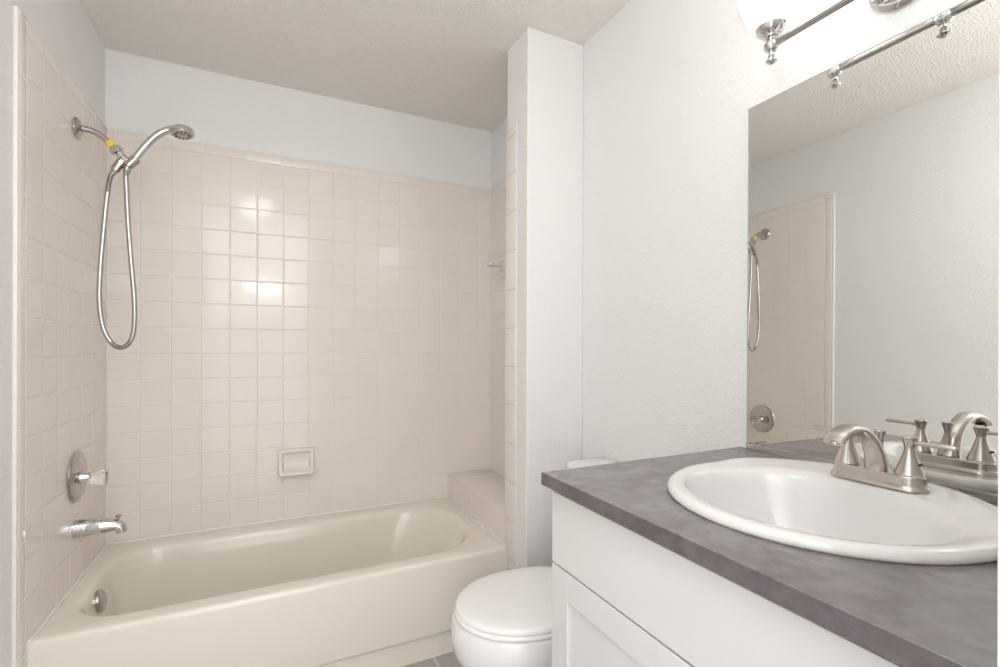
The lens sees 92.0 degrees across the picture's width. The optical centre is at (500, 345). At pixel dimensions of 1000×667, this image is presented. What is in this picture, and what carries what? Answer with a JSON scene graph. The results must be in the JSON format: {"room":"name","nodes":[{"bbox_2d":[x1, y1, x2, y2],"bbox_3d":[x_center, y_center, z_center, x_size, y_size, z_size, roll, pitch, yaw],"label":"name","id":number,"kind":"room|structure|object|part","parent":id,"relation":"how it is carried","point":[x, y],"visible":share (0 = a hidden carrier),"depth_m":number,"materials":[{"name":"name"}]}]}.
{"room":"bathroom","nodes":[
{"label":"bathroom","id":0,"kind":"room"},
{"bbox_2d":[0,0,106,666],"bbox_3d":[-1.132,-0.015,0.875,0.110,2.391,2.572,0,0,-26],"label":"wall","id":1,"kind":"structure","parent":0,"point":[62,374],"depth_m":1.44,"materials":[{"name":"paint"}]},
{"bbox_2d":[11,6,19,666],"bbox_3d":[-1.264,0.148,1.260,0.010,2.064,0.012,0,0,-26],"label":"trim","id":2,"kind":"structure","parent":1,"relation":"attached to","point":[16,11],"depth_m":1.25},
{"bbox_2d":[67,451,108,502],"bbox_3d":[-1.409,0.446,1.668,0.088,0.174,0.174,0,0,-26],"label":"shower valve","id":3,"kind":"object","parent":1,"relation":"attached to","point":[78,475],"visible":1,"depth_m":1.64,"materials":[{"name":"silver metal"}]},
{"bbox_3d":[-1.425,0.450,1.660,0.026,0.044,0.044,0,0,-26],"label":"valve stem","id":4,"kind":"part","parent":3,"relation":"part of","materials":[{"name":"silver metal"}]},
{"bbox_3d":[-1.393,0.457,1.676,0.050,0.056,0.056,0,0,-26],"label":"clear knob","id":5,"kind":"part","parent":3,"relation":"part of","materials":[{"name":"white plastic"}]},
{"bbox_2d":[71,514,127,538],"bbox_3d":[-1.379,0.622,1.672,0.146,0.064,0.062,0,0,-26],"label":"tub spout","id":6,"kind":"object","parent":1,"relation":"attached to","point":[83,527],"visible":1,"depth_m":1.65,"materials":[{"name":"silver metal"}]},
{"bbox_2d":[73,117,139,173],"bbox_3d":[-1.362,-0.690,1.683,0.178,0.175,0.074,0,0,-26],"label":"shower fixture","id":7,"kind":"object","parent":1,"relation":"attached to","point":[117,150],"visible":1,"depth_m":1.68,"materials":[{"name":"silver metal"}]},
{"bbox_2d":[96,165,137,349],"bbox_3d":[-1.335,-0.312,1.688,0.116,0.652,0.037,0,0,-26],"label":"shower hose","id":8,"kind":"object","parent":7,"relation":"hanging from","point":[126,170],"visible":1,"depth_m":1.68,"materials":[{"name":"metal"}]},
{"bbox_2d":[133,124,194,159],"bbox_3d":[-1.218,-0.734,1.752,0.189,0.145,0.080,0,0,-26],"label":"shower","id":9,"kind":"object","parent":7,"relation":"on","point":[179,131],"visible":1,"depth_m":1.74,"materials":[{"name":"silver metal"}]},
{"bbox_3d":[-1.232,-0.733,1.746,0.158,0.143,0.062,0,0,-26],"label":"handle","id":10,"kind":"part","parent":9,"relation":"part of","materials":[{"name":"silver metal"}]},
{"bbox_2d":[105,49,490,542],"bbox_3d":[-0.809,-0.014,2.411,1.834,2.391,0.110,0,0,-26],"label":"wall","id":11,"kind":"structure","parent":0,"point":[312,270],"depth_m":2.26,"materials":[{"name":"tile"}]},
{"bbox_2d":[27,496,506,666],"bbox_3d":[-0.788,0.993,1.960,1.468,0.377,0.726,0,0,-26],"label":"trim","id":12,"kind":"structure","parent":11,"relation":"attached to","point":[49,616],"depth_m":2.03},
{"bbox_2d":[278,447,314,476],"bbox_3d":[-0.950,0.541,2.252,0.158,0.120,0.055,0,0,-26],"label":"soap dish","id":13,"kind":"object","parent":11,"relation":"attached to","point":[292,461],"visible":1,"depth_m":2.26,"materials":[{"name":"beige ceramic"}]},
{"bbox_2d":[106,128,504,542],"bbox_3d":[-0.677,-0.036,2.029,1.720,1.694,0.698,0,0,-26],"label":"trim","id":14,"kind":"structure","parent":11,"relation":"attached to","point":[107,128],"depth_m":1.97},
{"bbox_2d":[79,0,630,131],"bbox_3d":[-0.303,-1.238,1.276,1.924,0.060,2.572,0,0,-26],"label":"ceiling","id":15,"kind":"structure","parent":0,"point":[446,61],"depth_m":1.91,"materials":[{"name":"paint"}]},
{"bbox_2d":[402,652,461,666],"bbox_3d":[-0.311,1.213,1.276,1.924,0.060,2.572,0,0,-26],"label":"floor","id":16,"kind":"structure","parent":0,"point":[449,659],"depth_m":1.81,"materials":[{"name":"grey tile"}]},
{"bbox_2d":[31,497,505,666],"bbox_3d":[-0.787,0.996,1.960,1.461,0.371,0.720,0,0,-26],"label":"bathtub","id":17,"kind":"object","parent":16,"relation":"on","point":[381,586],"visible":0.96,"depth_m":1.78,"materials":[{"name":"beige ceramic"}]},
{"bbox_3d":[-1.364,0.869,1.646,0.031,0.075,0.076,0,0,-26],"label":"overflow plate","id":18,"kind":"part","parent":17,"relation":"part of","materials":[{"name":"silver metal"}]},
{"bbox_2d":[447,468,504,542],"bbox_3d":[-0.022,0.934,2.347,0.253,0.500,0.695,0,0,-26],"label":"tiled ledge","id":19,"kind":"object","parent":16,"relation":"on","point":[480,492],"visible":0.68,"depth_m":2.32,"materials":[{"name":"beige tile"}]},
{"bbox_2d":[451,457,616,666],"bbox_3d":[0.168,0.796,1.502,0.661,0.777,0.406,0,0,-26],"label":"toilet","id":20,"kind":"object","parent":16,"relation":"on","point":[504,618],"visible":0.27,"depth_m":1.34,"materials":[{"name":"white ceramic"}]},
{"bbox_3d":[0.142,0.985,1.490,0.603,0.399,0.362,0,0,-26],"label":"bowl","id":21,"kind":"part","parent":20,"relation":"part of","materials":[{"name":"white ceramic"}]},
{"bbox_3d":[0.079,0.776,1.458,0.441,0.015,0.354,0,0,-26],"label":"seat","id":22,"kind":"part","parent":20,"relation":"part of","materials":[{"name":"white plastic"}]},
{"bbox_3d":[0.083,0.756,1.460,0.444,0.022,0.350,0,0,-26],"label":"lid","id":23,"kind":"part","parent":20,"relation":"part of","materials":[{"name":"white plastic"}]},
{"bbox_3d":[0.389,0.427,1.609,0.174,0.038,0.406,0,0,-26],"label":"tank lid","id":24,"kind":"part","parent":20,"relation":"part of","materials":[{"name":"white ceramic"}]},
{"bbox_2d":[552,491,902,666],"bbox_3d":[0.540,0.742,0.814,0.594,0.887,0.753,0,0,-26],"label":"vanity cabinet","id":25,"kind":"object","parent":16,"relation":"on","point":[621,597],"visible":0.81,"depth_m":0.75,"materials":[{"name":"white paint"}]},
{"bbox_3d":[0.200,0.764,0.863,0.009,0.496,0.252,0,0,-26],"label":"recessed panel","id":26,"kind":"part","parent":25,"relation":"part of","materials":[{"name":"white paint"}]},
{"bbox_3d":[0.198,0.764,0.861,0.019,0.612,0.368,0,0,-26],"label":"door","id":27,"kind":"part","parent":25,"relation":"part of","materials":[{"name":"white paint"}]},
{"bbox_2d":[541,447,997,666],"bbox_3d":[0.531,0.283,0.814,0.616,0.030,0.765,0,0,-26],"label":"countertop","id":28,"kind":"structure","parent":25,"relation":"on","point":[909,615],"depth_m":0.57,"materials":[{"name":"laminate"}]},
{"bbox_2d":[667,457,997,565],"bbox_3d":[0.543,0.327,0.830,0.486,0.166,0.486,0,0,-26],"label":"sink","id":29,"kind":"object","parent":28,"relation":"in","point":[795,503],"visible":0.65,"depth_m":0.83,"materials":[{"name":"white ceramic"}]},
{"bbox_2d":[813,424,957,493],"bbox_3d":[0.635,0.191,0.853,0.166,0.110,0.225,0,0,-26],"label":"faucet","id":30,"kind":"object","parent":28,"relation":"on","point":[908,475],"visible":1,"depth_m":0.84,"materials":[{"name":"silver metal"}]},
{"bbox_3d":[0.648,0.165,0.952,0.012,0.009,0.058,0,0,-26],"label":"lever","id":31,"kind":"part","parent":30,"relation":"part of","materials":[{"name":"silver metal"}]},
{"bbox_3d":[0.663,0.189,0.921,0.042,0.068,0.042,0,0,-26],"label":"handle","id":32,"kind":"part","parent":30,"relation":"part of","materials":[{"name":"silver metal"}]},
{"bbox_3d":[0.631,0.182,0.851,0.156,0.091,0.037,0,0,-26],"label":"spout","id":33,"kind":"part","parent":30,"relation":"part of","materials":[{"name":"silver metal"}]},
{"bbox_3d":[0.692,0.188,0.881,0.018,0.070,0.018,0,0,-26],"label":"lift rod","id":34,"kind":"part","parent":30,"relation":"part of","materials":[{"name":"silver metal"}]},
{"bbox_3d":[0.684,0.234,0.877,0.056,0.024,0.154,0,0,-26],"label":"plate","id":35,"kind":"part","parent":30,"relation":"part of","materials":[{"name":"silver metal"}]},
{"bbox_3d":[0.706,0.189,0.833,0.042,0.068,0.042,0,0,-26],"label":"handle","id":36,"kind":"part","parent":30,"relation":"part of","materials":[{"name":"silver metal"}]},
{"bbox_3d":[0.721,0.165,0.802,0.012,0.009,0.058,0,0,-26],"label":"lever","id":37,"kind":"part","parent":30,"relation":"part of","materials":[{"name":"silver metal"}]},
{"bbox_2d":[505,27,582,569],"bbox_3d":[0.176,-0.011,1.957,0.260,2.391,0.176,0,0,-26],"label":"wall","id":38,"kind":"structure","parent":0,"point":[545,91],"depth_m":1.88,"materials":[{"name":"paint"}]},
{"bbox_2d":[515,122,517,568],"bbox_3d":[0.063,0.152,1.897,0.002,2.064,0.006,0,0,-26],"label":"trim","id":39,"kind":"structure","parent":38,"relation":"attached to","point":[517,122],"depth_m":1.90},
{"bbox_2d":[490,0,965,474],"bbox_3d":[0.529,-0.010,1.632,0.108,2.391,2.482,0,0,-26],"label":"wall","id":40,"kind":"structure","parent":0,"point":[670,87],"depth_m":1.52,"materials":[{"name":"paint"}]},
{"bbox_2d":[487,256,504,277],"bbox_3d":[0.036,-0.412,2.399,0.110,0.100,0.370,0,0,-26],"label":"holder","id":41,"kind":"object","parent":40,"relation":"attached to","point":[501,265],"visible":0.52,"depth_m":2.52,"materials":[{"name":"beige ceramic"}]},
{"bbox_3d":[0.079,-0.412,2.420,0.015,0.100,0.370,0,0,-26],"label":"plate","id":42,"kind":"part","parent":41,"relation":"part of","materials":[{"name":"beige ceramic"}]},
{"bbox_2d":[737,0,912,64],"bbox_3d":[0.724,-0.747,0.902,0.200,0.234,0.575,0,0,-26],"label":"vanity light","id":43,"kind":"object","parent":40,"relation":"attached to","point":[768,20],"visible":1,"depth_m":1.05,"materials":[{"name":"silver metal"}]},
{"bbox_3d":[0.608,-0.787,1.082,0.148,0.155,0.148,0,0,-26],"label":"lamp shade","id":44,"kind":"part","parent":43,"relation":"part of","materials":[{"name":"white glass"}]},
{"bbox_2d":[746,0,998,503],"bbox_3d":[0.801,-0.176,0.937,0.013,0.888,0.723,0,0,-25],"label":"wall mirror","id":45,"kind":"object","parent":40,"relation":"attached to","point":[873,178],"visible":0.82,"depth_m":0.97,"materials":[{"name":"silver mirror"}]},
{"bbox_3d":[0.224,-0.011,0.171,1.734,2.391,0.120,0,0,-26],"label":"wall","id":46,"kind":"structure","parent":0,"visible":0},
{"bbox_2d":[997,0,999,666],"bbox_3d":[-0.073,-0.012,0.029,0.856,2.391,0.124,0,0,-26],"label":"trim","id":47,"kind":"structure","parent":46,"relation":"attached to","point":[998,581],"depth_m":0.27,"materials":[{"name":"white paint"}]}
]}

